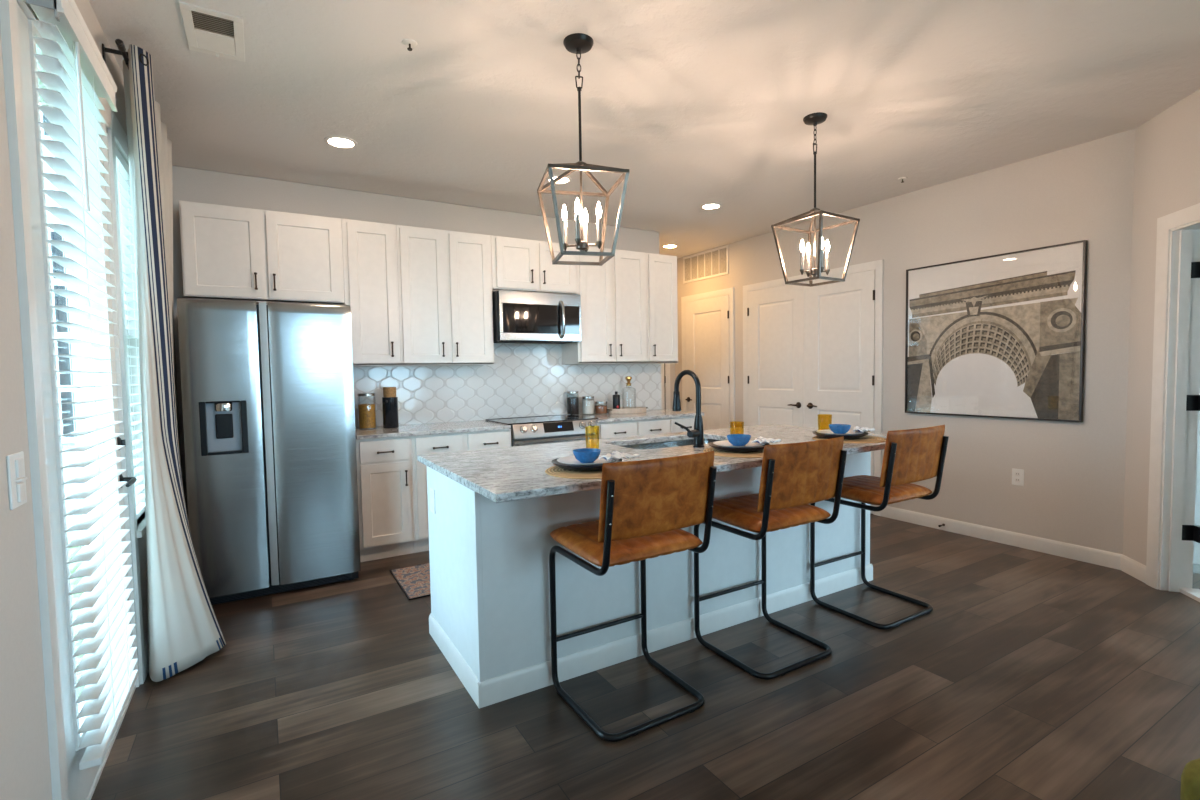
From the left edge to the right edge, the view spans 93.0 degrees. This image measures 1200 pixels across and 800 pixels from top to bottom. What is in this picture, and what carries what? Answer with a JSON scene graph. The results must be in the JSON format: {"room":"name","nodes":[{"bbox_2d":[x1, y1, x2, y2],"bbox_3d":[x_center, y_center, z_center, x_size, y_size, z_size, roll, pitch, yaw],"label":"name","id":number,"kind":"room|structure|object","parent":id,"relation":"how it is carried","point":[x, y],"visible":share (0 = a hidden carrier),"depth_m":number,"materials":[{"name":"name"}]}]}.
{"room":"kitchen","nodes":[
{"label":"kitchen","id":0,"kind":"room"},
{"bbox_2d":[0,0,179,799],"bbox_3d":[-0.904,-0.062,0.381,0.150,2.762,8.382,-3,3,-31],"label":"wall","id":1,"kind":"structure","parent":0,"point":[25,772],"depth_m":1.35,"materials":[{"name":"paint"}]},
{"bbox_2d":[6,451,26,509],"bbox_3d":[-1.364,0.187,1.340,0.016,0.126,0.094,-3,3,-31],"label":"light switch","id":2,"kind":"object","parent":1,"relation":"attached to","point":[15,462],"visible":1,"depth_m":1.32,"materials":[{"name":"white plastic"}]},
{"bbox_2d":[0,0,144,799],"bbox_3d":[-1.916,0.026,2.139,0.194,2.445,1.740,-3,3,-31],"label":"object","id":3,"kind":"structure","parent":1,"relation":"in","point":[68,782],"depth_m":1.62,"materials":[{"name":"white paint"}]},
{"bbox_2d":[26,0,138,769],"bbox_3d":[-1.658,-0.054,1.887,0.080,2.220,0.680,-3,3,-31],"label":"blind","id":4,"kind":"object","parent":1,"relation":"attached to","point":[76,73],"visible":1,"depth_m":1.75,"materials":[{"name":"white plastic"}]},
{"bbox_2d":[102,39,128,69],"bbox_3d":[-2.278,-1.435,2.828,0.091,0.085,1.415,-3,3,-31],"label":"curtain rod","id":5,"kind":"object","parent":1,"relation":"attached to","point":[122,50],"visible":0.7,"depth_m":2.33,"materials":[{"name":"black metal"}]},
{"bbox_2d":[123,44,225,681],"bbox_3d":[-2.234,-0.136,2.906,0.304,2.679,1.216,-4,4,-43],"label":"curtain","id":6,"kind":"object","parent":5,"relation":"hanging from","point":[183,629],"visible":1,"depth_m":2.47,"materials":[{"name":"white fabric"}]},
{"bbox_2d":[122,271,145,537],"bbox_3d":[-2.199,-0.267,2.619,0.140,1.730,0.475,-3,3,-31],"label":"window","id":7,"kind":"structure","parent":1,"relation":"in","point":[141,527],"depth_m":2.77,"materials":[{"name":"white paint"}]},
{"bbox_2d":[115,146,144,518],"bbox_3d":[-2.183,-0.285,2.628,0.048,1.645,0.411,-3,3,-31],"label":"blind","id":8,"kind":"object","parent":7,"relation":"attached to","point":[122,167],"visible":0.37,"depth_m":2.67,"materials":[{"name":"white plastic"}]},
{"bbox_2d":[143,644,147,681],"bbox_3d":[-0.773,1.266,0.425,0.013,0.100,8.232,-3,3,-31],"label":"baseboard","id":9,"kind":"structure","parent":1,"relation":"attached to","point":[145,664],"depth_m":2.55,"materials":[{"name":"white paint"}]},
{"bbox_2d":[172,166,660,523],"bbox_3d":[-1.169,-0.289,5.006,4.125,2.762,0.150,-3,3,-31],"label":"wall","id":10,"kind":"structure","parent":0,"point":[188,184],"depth_m":4.40,"materials":[{"name":"paint"}]},
{"bbox_2d":[179,200,344,304],"bbox_3d":[-2.325,-0.978,3.978,0.944,0.619,0.385,-3,3,-31],"label":"upper cabinet","id":11,"kind":"object","parent":10,"relation":"attached to","point":[228,252],"visible":0.97,"depth_m":3.83,"materials":[{"name":"white paint"}]},
{"bbox_2d":[341,219,400,365],"bbox_3d":[-1.753,-0.786,4.326,0.376,1.056,0.385,-3,3,-31],"label":"upper cabinet","id":12,"kind":"object","parent":10,"relation":"attached to","point":[370,268],"visible":0.9,"depth_m":4.20,"materials":[{"name":"white paint"}]},
{"bbox_2d":[396,225,493,365],"bbox_3d":[-1.272,-0.808,4.611,0.742,1.056,0.385,-3,3,-31],"label":"upper cabinet","id":13,"kind":"object","parent":10,"relation":"attached to","point":[445,277],"visible":0.97,"depth_m":4.47,"materials":[{"name":"white paint"}]},
{"bbox_2d":[353,343,660,427],"bbox_3d":[-0.678,-0.168,5.209,3.067,0.716,0.010,-3,3,-31],"label":"backsplash","id":14,"kind":"structure","parent":10,"relation":"attached to","point":[524,380],"depth_m":5.11,"materials":[{"name":"white tile"}]},
{"bbox_2d":[491,235,576,294],"bbox_3d":[-0.618,-1.142,4.987,0.789,0.449,0.385,-3,3,-31],"label":"upper cabinet","id":15,"kind":"object","parent":10,"relation":"attached to","point":[518,264],"visible":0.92,"depth_m":4.82,"materials":[{"name":"white paint"}]},
{"bbox_2d":[492,290,580,343],"bbox_3d":[-0.588,-0.705,4.968,0.766,0.419,0.478,-3,3,-31],"label":"microwave","id":16,"kind":"object","parent":15,"relation":"attached to","point":[519,317],"visible":1,"depth_m":4.79,"materials":[{"name":"metal"}]},
{"bbox_2d":[562,246,646,363],"bbox_3d":[0.053,-0.870,5.397,0.759,1.056,0.385,-3,3,-31],"label":"upper cabinet","id":17,"kind":"object","parent":10,"relation":"attached to","point":[613,294],"visible":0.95,"depth_m":5.27,"materials":[{"name":"white paint"}]},
{"bbox_2d":[644,253,677,363],"bbox_3d":[0.541,-0.892,5.686,0.374,1.056,0.385,-3,3,-31],"label":"upper cabinet","id":18,"kind":"object","parent":10,"relation":"attached to","point":[661,270],"visible":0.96,"depth_m":5.55,"materials":[{"name":"white paint"}]},
{"bbox_2d":[78,513,1199,799],"bbox_3d":[1.212,1.242,2.255,5.692,0.100,9.750,-3,3,-31],"label":"floor","id":19,"kind":"structure","parent":0,"point":[1030,674],"depth_m":2.26,"materials":[{"name":"brown wood"}]},
{"bbox_2d":[177,298,360,604],"bbox_3d":[-2.150,0.286,3.766,0.884,1.771,0.860,-3,3,-31],"label":"refrigerator","id":20,"kind":"object","parent":19,"relation":"on","point":[268,407],"visible":0.96,"depth_m":3.39,"materials":[{"name":"metal"}]},
{"bbox_2d":[356,436,414,561],"bbox_3d":[-1.657,0.696,4.285,0.374,0.883,0.655,-3,3,-31],"label":"base cabinet","id":21,"kind":"object","parent":19,"relation":"on","point":[384,465],"visible":0.9,"depth_m":4.04,"materials":[{"name":"white paint"}]},
{"bbox_2d":[390,563,430,599],"bbox_3d":[-0.620,1.131,3.984,1.516,0.008,0.590,-3,3,-31],"label":"runner rug","id":22,"kind":"object","parent":19,"relation":"on","point":[414,581],"visible":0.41,"depth_m":3.66,"materials":[{"name":"fabric"}]},
{"bbox_2d":[411,429,511,552],"bbox_3d":[-1.165,0.673,4.577,0.768,0.883,0.655,-3,3,-31],"label":"base cabinet","id":23,"kind":"object","parent":19,"relation":"on","point":[464,441],"visible":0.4,"depth_m":4.20,"materials":[{"name":"white paint"}]},
{"bbox_2d":[355,420,510,439],"bbox_3d":[-1.341,0.224,4.451,1.123,0.030,0.638,-3,3,-31],"label":"countertop","id":24,"kind":"structure","parent":23,"relation":"on","point":[478,425],"depth_m":4.30,"materials":[{"name":"grey stone"}]},
{"bbox_2d":[357,393,375,427],"bbox_3d":[-1.784,0.085,4.362,0.128,0.272,0.128,-3,3,-31],"label":"glass canister","id":25,"kind":"object","parent":24,"relation":"on","point":[367,419],"visible":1,"depth_m":4.31,"materials":[{"name":"glass"}]},
{"bbox_2d":[382,387,398,427],"bbox_3d":[-1.627,0.057,4.419,0.114,0.316,0.114,-3,3,-31],"label":"jar","id":26,"kind":"object","parent":24,"relation":"on","point":[389,399],"visible":1,"depth_m":4.37,"materials":[{"name":"black glass"}]},
{"bbox_2d":[485,414,597,446],"bbox_3d":[-0.495,0.621,4.938,0.823,0.928,0.679,-3,3,-31],"label":"range","id":27,"kind":"object","parent":19,"relation":"on","point":[531,430],"visible":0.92,"depth_m":4.70,"materials":[{"name":"silver glass"}]},
{"bbox_2d":[485,414,597,424],"bbox_3d":[-0.504,0.165,4.918,0.823,0.014,0.532,-3,3,-31],"label":"cooktop","id":28,"kind":"object","parent":27,"relation":"in","point":[565,419],"depth_m":4.80,"materials":[{"name":"black glass"}]},
{"bbox_2d":[596,418,668,438],"bbox_3d":[0.179,0.611,5.374,0.780,0.883,0.655,-3,3,-31],"label":"base cabinet","id":29,"kind":"object","parent":19,"relation":"on","point":[606,430],"visible":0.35,"depth_m":5.09,"materials":[{"name":"white paint"}]},
{"bbox_2d":[577,409,703,422],"bbox_3d":[0.329,0.147,5.442,1.189,0.030,0.638,-3,3,-31],"label":"countertop","id":30,"kind":"structure","parent":29,"relation":"on","point":[662,413],"depth_m":5.28,"materials":[{"name":"grey stone"}]},
{"bbox_2d":[567,391,578,414],"bbox_3d":[-0.257,0.030,5.384,0.116,0.228,0.116,-3,3,-31],"label":"glass canister","id":31,"kind":"object","parent":30,"relation":"on","point":[572,402],"visible":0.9,"depth_m":5.34,"materials":[{"name":"black glass"}]},
{"bbox_2d":[582,396,593,413],"bbox_3d":[-0.112,0.052,5.436,0.118,0.175,0.118,-3,3,-31],"label":"glass canister","id":32,"kind":"object","parent":30,"relation":"on","point":[588,405],"visible":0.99,"depth_m":5.39,"materials":[{"name":"white glass"}]},
{"bbox_2d":[595,401,606,413],"bbox_3d":[0.011,0.074,5.481,0.120,0.122,0.120,-3,3,-31],"label":"glass canister","id":33,"kind":"object","parent":30,"relation":"on","point":[599,409],"visible":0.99,"depth_m":5.44,"materials":[{"name":"brown glass"}]},
{"bbox_2d":[607,407,647,413],"bbox_3d":[0.271,0.101,5.590,0.453,0.049,0.257,-3,3,-31],"label":"serving tray","id":34,"kind":"object","parent":30,"relation":"on","point":[623,410],"visible":0.97,"depth_m":5.47,"materials":[{"name":"beige wood"}]},
{"bbox_2d":[613,391,619,408],"bbox_3d":[0.160,0.017,5.543,0.072,0.200,0.075,-3,3,-31],"label":"soap bottle","id":35,"kind":"object","parent":34,"relation":"on","point":[616,398],"visible":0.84,"depth_m":5.51,"materials":[{"name":"plastic"}]},
{"bbox_2d":[625,376,631,385],"bbox_3d":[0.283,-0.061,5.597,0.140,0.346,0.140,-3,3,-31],"label":"stopper","id":36,"kind":"object","parent":34,"relation":"on","point":[628,378],"visible":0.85,"depth_m":5.57,"materials":[{"name":"gold metal"}]},
{"bbox_2d":[549,451,716,741],"bbox_3d":[0.119,0.702,2.279,0.502,1.011,0.508,-3,3,-31],"label":"bar stool","id":37,"kind":"object","parent":19,"relation":"on","point":[645,505],"visible":1,"depth_m":2.11,"materials":[{"name":"leather"}]},
{"bbox_2d":[427,451,872,707],"bbox_3d":[0.393,0.715,3.228,2.533,0.882,0.821,-3,3,-31],"label":"kitchen island","id":38,"kind":"object","parent":19,"relation":"on","point":[489,617],"visible":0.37,"depth_m":2.56,"materials":[{"name":"paint"}]},
{"bbox_2d":[430,487,435,513],"bbox_3d":[-0.821,0.493,2.791,0.008,0.120,0.080,-3,3,-31],"label":"wall outlet","id":39,"kind":"object","parent":38,"relation":"attached to","point":[432,491],"visible":1,"depth_m":2.78,"materials":[{"name":"white plastic"}]},
{"bbox_2d":[417,424,886,502],"bbox_3d":[0.465,0.264,3.075,2.577,0.032,1.134,-3,3,-31],"label":"island countertop","id":40,"kind":"structure","parent":38,"relation":"on","point":[505,474],"depth_m":2.72,"materials":[{"name":"grey stone"}]},
{"bbox_2d":[545,466,601,478],"bbox_3d":[-0.032,0.289,2.362,0.392,0.006,0.392,-3,3,-31],"label":"placemat","id":41,"kind":"object","parent":40,"relation":"on","point":[555,471],"visible":0.38,"depth_m":2.25,"materials":[{"name":"beige wicker"}]},
{"bbox_2d":[551,457,621,471],"bbox_3d":[-0.055,0.269,2.405,0.300,0.030,0.300,-3,3,-31],"label":"dinner plate","id":42,"kind":"object","parent":41,"relation":"on","point":[554,461],"visible":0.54,"depth_m":2.29,"materials":[{"name":"black ceramic"}]},
{"bbox_2d":[557,455,615,465],"bbox_3d":[-0.055,0.259,2.405,0.254,0.018,0.254,-3,3,-31],"label":"salad plate","id":43,"kind":"object","parent":42,"relation":"on","point":[570,460],"visible":0.68,"depth_m":2.40,"materials":[{"name":"ceramic"}]},
{"bbox_2d":[573,448,600,462],"bbox_3d":[-0.056,0.236,2.404,0.120,0.050,0.120,-3,3,-31],"label":"bowl","id":44,"kind":"object","parent":43,"relation":"on","point":[584,455],"visible":1,"depth_m":2.37,"materials":[{"name":"blue ceramic"}]},
{"bbox_2d":[599,451,639,459],"bbox_3d":[0.075,0.240,2.410,0.108,0.033,0.188,1,3,35],"label":"napkin","id":45,"kind":"object","parent":43,"relation":"on","point":[615,455],"visible":1,"depth_m":2.39,"materials":[{"name":"white fabric"}]},
{"bbox_2d":[621,439,720,448],"bbox_3d":[0.440,0.368,3.317,0.804,0.197,0.440,-3,3,-31],"label":"sink","id":46,"kind":"object","parent":40,"relation":"in","point":[690,441],"visible":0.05,"depth_m":3.52,"materials":[{"name":"silver metal"}]},
{"bbox_2d":[672,370,704,447],"bbox_3d":[0.474,0.043,3.056,0.162,0.410,0.207,-1,3,4],"label":"kitchen faucet","id":47,"kind":"object","parent":40,"relation":"on","point":[697,433],"visible":1,"depth_m":3.01,"materials":[{"name":"black metal"}]},
{"bbox_2d":[703,447,763,457],"bbox_3d":[0.708,0.254,2.818,0.392,0.006,0.392,-3,3,-31],"label":"placemat","id":48,"kind":"object","parent":40,"relation":"on","point":[759,454],"visible":0.31,"depth_m":2.70,"materials":[{"name":"beige wicker"}]},
{"bbox_2d":[708,441,769,452],"bbox_3d":[0.695,0.234,2.850,0.300,0.030,0.300,-3,3,-31],"label":"dinner plate","id":49,"kind":"object","parent":48,"relation":"on","point":[720,448],"visible":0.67,"depth_m":2.74,"materials":[{"name":"black ceramic"}]},
{"bbox_2d":[713,440,764,447],"bbox_3d":[0.694,0.224,2.849,0.254,0.018,0.254,-3,3,-31],"label":"salad plate","id":50,"kind":"object","parent":49,"relation":"on","point":[725,443],"visible":0.73,"depth_m":2.85,"materials":[{"name":"ceramic"}]},
{"bbox_2d":[727,434,750,445],"bbox_3d":[0.694,0.202,2.848,0.120,0.050,0.120,-3,3,-31],"label":"bowl","id":51,"kind":"object","parent":50,"relation":"on","point":[734,439],"visible":0.97,"depth_m":2.81,"materials":[{"name":"blue ceramic"}]},
{"bbox_2d":[752,436,780,443],"bbox_3d":[0.825,0.205,2.855,0.108,0.033,0.188,1,3,35],"label":"napkin","id":52,"kind":"object","parent":50,"relation":"on","point":[759,439],"visible":1,"depth_m":2.83,"materials":[{"name":"white fabric"}]},
{"bbox_2d":[812,435,885,442],"bbox_3d":[1.421,0.220,3.252,0.392,0.006,0.392,-3,3,-31],"label":"placemat","id":53,"kind":"object","parent":40,"relation":"on","point":[866,439],"visible":0.53,"depth_m":3.16,"materials":[{"name":"beige wicker"}]},
{"bbox_2d":[812,430,867,439],"bbox_3d":[1.381,0.201,3.280,0.300,0.030,0.300,-3,3,-31],"label":"dinner plate","id":54,"kind":"object","parent":53,"relation":"on","point":[846,437],"visible":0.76,"depth_m":3.17,"materials":[{"name":"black ceramic"}]},
{"bbox_2d":[816,430,863,434],"bbox_3d":[1.380,0.191,3.279,0.254,0.018,0.254,-3,3,-31],"label":"salad plate","id":55,"kind":"object","parent":54,"relation":"on","point":[828,432],"visible":0.7,"depth_m":3.29,"materials":[{"name":"ceramic"}]},
{"bbox_2d":[829,424,850,433],"bbox_3d":[1.380,0.169,3.278,0.120,0.050,0.120,-3,3,-31],"label":"bowl","id":56,"kind":"object","parent":55,"relation":"on","point":[835,428],"visible":0.97,"depth_m":3.24,"materials":[{"name":"blue ceramic"}]},
{"bbox_2d":[852,426,874,431],"bbox_3d":[1.510,0.172,3.285,0.108,0.033,0.188,1,3,35],"label":"napkin","id":57,"kind":"object","parent":55,"relation":"on","point":[856,428],"visible":1,"depth_m":3.25,"materials":[{"name":"white fabric"}]},
{"bbox_2d":[669,416,694,432],"bbox_3d":[0.661,0.589,5.660,0.341,0.883,0.655,-3,3,-31],"label":"base cabinet","id":58,"kind":"object","parent":19,"relation":"on","point":[688,422],"visible":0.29,"depth_m":5.37,"materials":[{"name":"white paint"}]},
{"bbox_2d":[694,436,846,679],"bbox_3d":[0.783,0.672,2.669,0.502,1.011,0.508,-3,3,-31],"label":"bar stool","id":59,"kind":"object","parent":19,"relation":"on","point":[794,476],"visible":0.97,"depth_m":2.50,"materials":[{"name":"leather"}]},
{"bbox_2d":[810,425,948,628],"bbox_3d":[1.512,0.637,3.116,0.502,1.011,0.508,-3,3,-31],"label":"bar stool","id":60,"kind":"object","parent":19,"relation":"on","point":[910,456],"visible":0.93,"depth_m":2.96,"materials":[{"name":"leather"}]},
{"bbox_2d":[1180,758,1199,799],"bbox_3d":[1.549,0.889,0.791,0.800,0.740,0.740,-1,3,-1],"label":"armchair","id":61,"kind":"object","parent":19,"relation":"on","point":[1190,777],"visible":1,"depth_m":1.11,"materials":[{"name":"green fabric"}]},
{"bbox_2d":[89,0,1199,258],"bbox_3d":[1.164,-1.616,2.112,5.692,0.100,9.750,-3,3,-31],"label":"ceiling","id":62,"kind":"structure","parent":0,"point":[702,102],"depth_m":2.95,"materials":[{"name":"white paint"}]},
{"bbox_2d":[179,1,244,61],"bbox_3d":[-1.610,-1.523,2.383,0.208,0.020,0.364,-3,3,-31],"label":"ceiling vent","id":63,"kind":"object","parent":62,"relation":"in","point":[208,31],"visible":1,"depth_m":2.36,"materials":[{"name":"white metal"}]},
{"bbox_2d":[324,136,357,148],"bbox_3d":[-1.596,-1.586,3.511,0.190,0.008,0.190,-3,3,-31],"label":"recessed light","id":64,"kind":"object","parent":62,"relation":"in","point":[335,141],"visible":1,"depth_m":3.50,"materials":[{"name":"white paint"}]},
{"bbox_2d":[402,38,416,50],"bbox_3d":[-0.826,-1.536,2.474,0.064,0.030,0.064,-3,3,-31],"label":"sprinkler","id":65,"kind":"object","parent":62,"relation":"attached to","point":[410,43],"visible":1,"depth_m":2.47,"materials":[{"name":"white paint"}]},
{"bbox_2d":[546,175,571,183],"bbox_3d":[-0.307,-1.645,4.261,0.190,0.008,0.190,-3,3,-31],"label":"recessed light","id":66,"kind":"object","parent":62,"relation":"in","point":[566,179],"visible":0.68,"depth_m":4.26,"materials":[{"name":"white paint"}]},
{"bbox_2d":[537,33,629,265],"bbox_3d":[-0.086,-1.093,2.513,0.344,0.943,0.344,-2,3,-14],"label":"pendant lantern","id":67,"kind":"object","parent":62,"relation":"hanging from","point":[576,43],"visible":1,"depth_m":2.50,"materials":[{"name":"black metal"}]},
{"bbox_2d":[662,244,677,247],"bbox_3d":[0.811,-1.781,6.602,0.190,0.008,0.190,-3,3,-31],"label":"recessed light","id":68,"kind":"object","parent":62,"relation":"in","point":[666,245],"visible":1,"depth_m":6.60,"materials":[{"name":"white paint"}]},
{"bbox_2d":[700,203,721,208],"bbox_3d":[0.977,-1.704,5.016,0.190,0.008,0.190,-3,3,-31],"label":"recessed light","id":69,"kind":"object","parent":62,"relation":"in","point":[707,205],"visible":1,"depth_m":5.01,"materials":[{"name":"white paint"}]},
{"bbox_2d":[771,112,859,286],"bbox_3d":[1.246,-1.155,3.303,0.344,0.943,0.344,-3,3,-32],"label":"pendant lantern","id":70,"kind":"object","parent":62,"relation":"hanging from","point":[814,119],"visible":1,"depth_m":3.30,"materials":[{"name":"metal"}]},
{"bbox_2d":[670,363,674,409],"bbox_3d":[0.738,-0.414,6.873,1.367,2.762,1.118,-3,3,-31],"label":"wall","id":71,"kind":"structure","parent":0,"point":[672,365],"depth_m":7.48,"materials":[{"name":"paint"}]},
{"bbox_2d":[661,363,670,409],"bbox_3d":[0.514,-0.171,7.185,0.964,2.252,0.070,-3,3,-31],"label":"door","id":72,"kind":"structure","parent":71,"relation":"in","point":[665,367],"depth_m":7.41,"materials":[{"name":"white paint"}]},
{"bbox_2d":[675,129,1134,553],"bbox_3d":[2.218,-0.374,5.575,0.150,2.762,4.563,-3,3,-31],"label":"wall","id":73,"kind":"structure","parent":0,"point":[1073,490],"depth_m":4.11,"materials":[{"name":"paint"}]},
{"bbox_2d":[683,245,728,283],"bbox_3d":[1.271,-1.635,6.916,0.010,0.332,0.816,-3,3,-31],"label":"air vent","id":74,"kind":"object","parent":73,"relation":"in","point":[711,263],"visible":1,"depth_m":6.89,"materials":[{"name":"white metal"}]},
{"bbox_2d":[681,287,734,429],"bbox_3d":[1.284,-0.174,6.950,0.068,2.257,0.934,-3,3,-31],"label":"door","id":75,"kind":"structure","parent":73,"relation":"in","point":[708,351],"depth_m":6.88,"materials":[{"name":"white paint"}]},
{"bbox_2d":[743,259,883,515],"bbox_3d":[2.026,-0.122,5.703,0.068,2.252,1.669,-3,3,-31],"label":"door","id":76,"kind":"structure","parent":73,"relation":"in","point":[813,356],"depth_m":5.56,"materials":[{"name":"white paint"}]},
{"bbox_2d":[905,240,1086,421],"bbox_3d":[2.880,-0.469,4.267,0.035,1.194,1.202,-3,3,-31],"label":"framed picture","id":77,"kind":"object","parent":73,"relation":"attached to","point":[999,335],"visible":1,"depth_m":4.17,"materials":[{"name":"grey paper"}]},
{"bbox_2d":[881,506,1122,569],"bbox_3d":[2.447,0.977,5.134,0.013,0.100,3.488,-3,3,-31],"label":"baseboard","id":78,"kind":"structure","parent":73,"relation":"attached to","point":[1062,549],"depth_m":4.17,"materials":[{"name":"white paint"}]},
{"bbox_2d":[1012,468,1023,485],"bbox_3d":[3.026,0.559,4.128,0.009,0.120,0.076,-3,3,-31],"label":"wall outlet","id":79,"kind":"object","parent":73,"relation":"attached to","point":[1017,474],"visible":1,"depth_m":4.12,"materials":[{"name":"white plastic"}]},
{"bbox_2d":[1123,89,1199,565],"bbox_3d":[3.176,-0.247,2.712,0.150,2.762,1.749,0,3,14],"label":"wall","id":80,"kind":"structure","parent":0,"point":[1167,145],"depth_m":3.42,"materials":[{"name":"paint"}]},
{"bbox_2d":[1120,555,1145,582],"bbox_3d":[3.304,1.043,3.523,0.013,0.100,0.252,0,3,14],"label":"baseboard","id":81,"kind":"structure","parent":80,"relation":"attached to","point":[1128,565],"depth_m":3.52,"materials":[{"name":"white paint"}]},
{"bbox_2d":[1146,203,1199,601],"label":"door frame","id":82,"kind":"structure","parent":80,"relation":"in","point":[1172,531],"depth_m":3.25,"materials":[{"name":"white paint"}]},
{"label":"outside","id":83,"kind":"structure","parent":0,"visible":0},
{"bbox_2d":[68,539,84,696],"bbox_3d":[0.026,1.571,0.079,28.000,0.200,28.000,-3,3,-31],"label":"ground","id":84,"kind":"structure","parent":83,"point":[73,551],"depth_m":3.85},
{"bbox_2d":[40,104,82,539],"bbox_3d":[-6.599,-1.711,5.844,3.950,6.000,3.100,-3,3,-31],"label":"neighbouring wing","id":85,"kind":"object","parent":84,"relation":"on","point":[63,363],"visible":0.13,"depth_m":5.18},
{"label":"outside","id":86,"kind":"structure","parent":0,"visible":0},
{"bbox_2d":[1193,564,1199,573],"bbox_3d":[4.418,1.176,2.602,2.300,0.090,2.000,0,3,14],"label":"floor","id":87,"kind":"structure","parent":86,"point":[1196,567],"depth_m":3.67,"materials":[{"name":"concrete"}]},
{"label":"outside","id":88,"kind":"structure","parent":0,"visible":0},
{"bbox_2d":[1193,387,1199,563],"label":"door","id":89,"kind":"structure","parent":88,"point":[1196,556],"depth_m":3.73,"materials":[{"name":"paint"}]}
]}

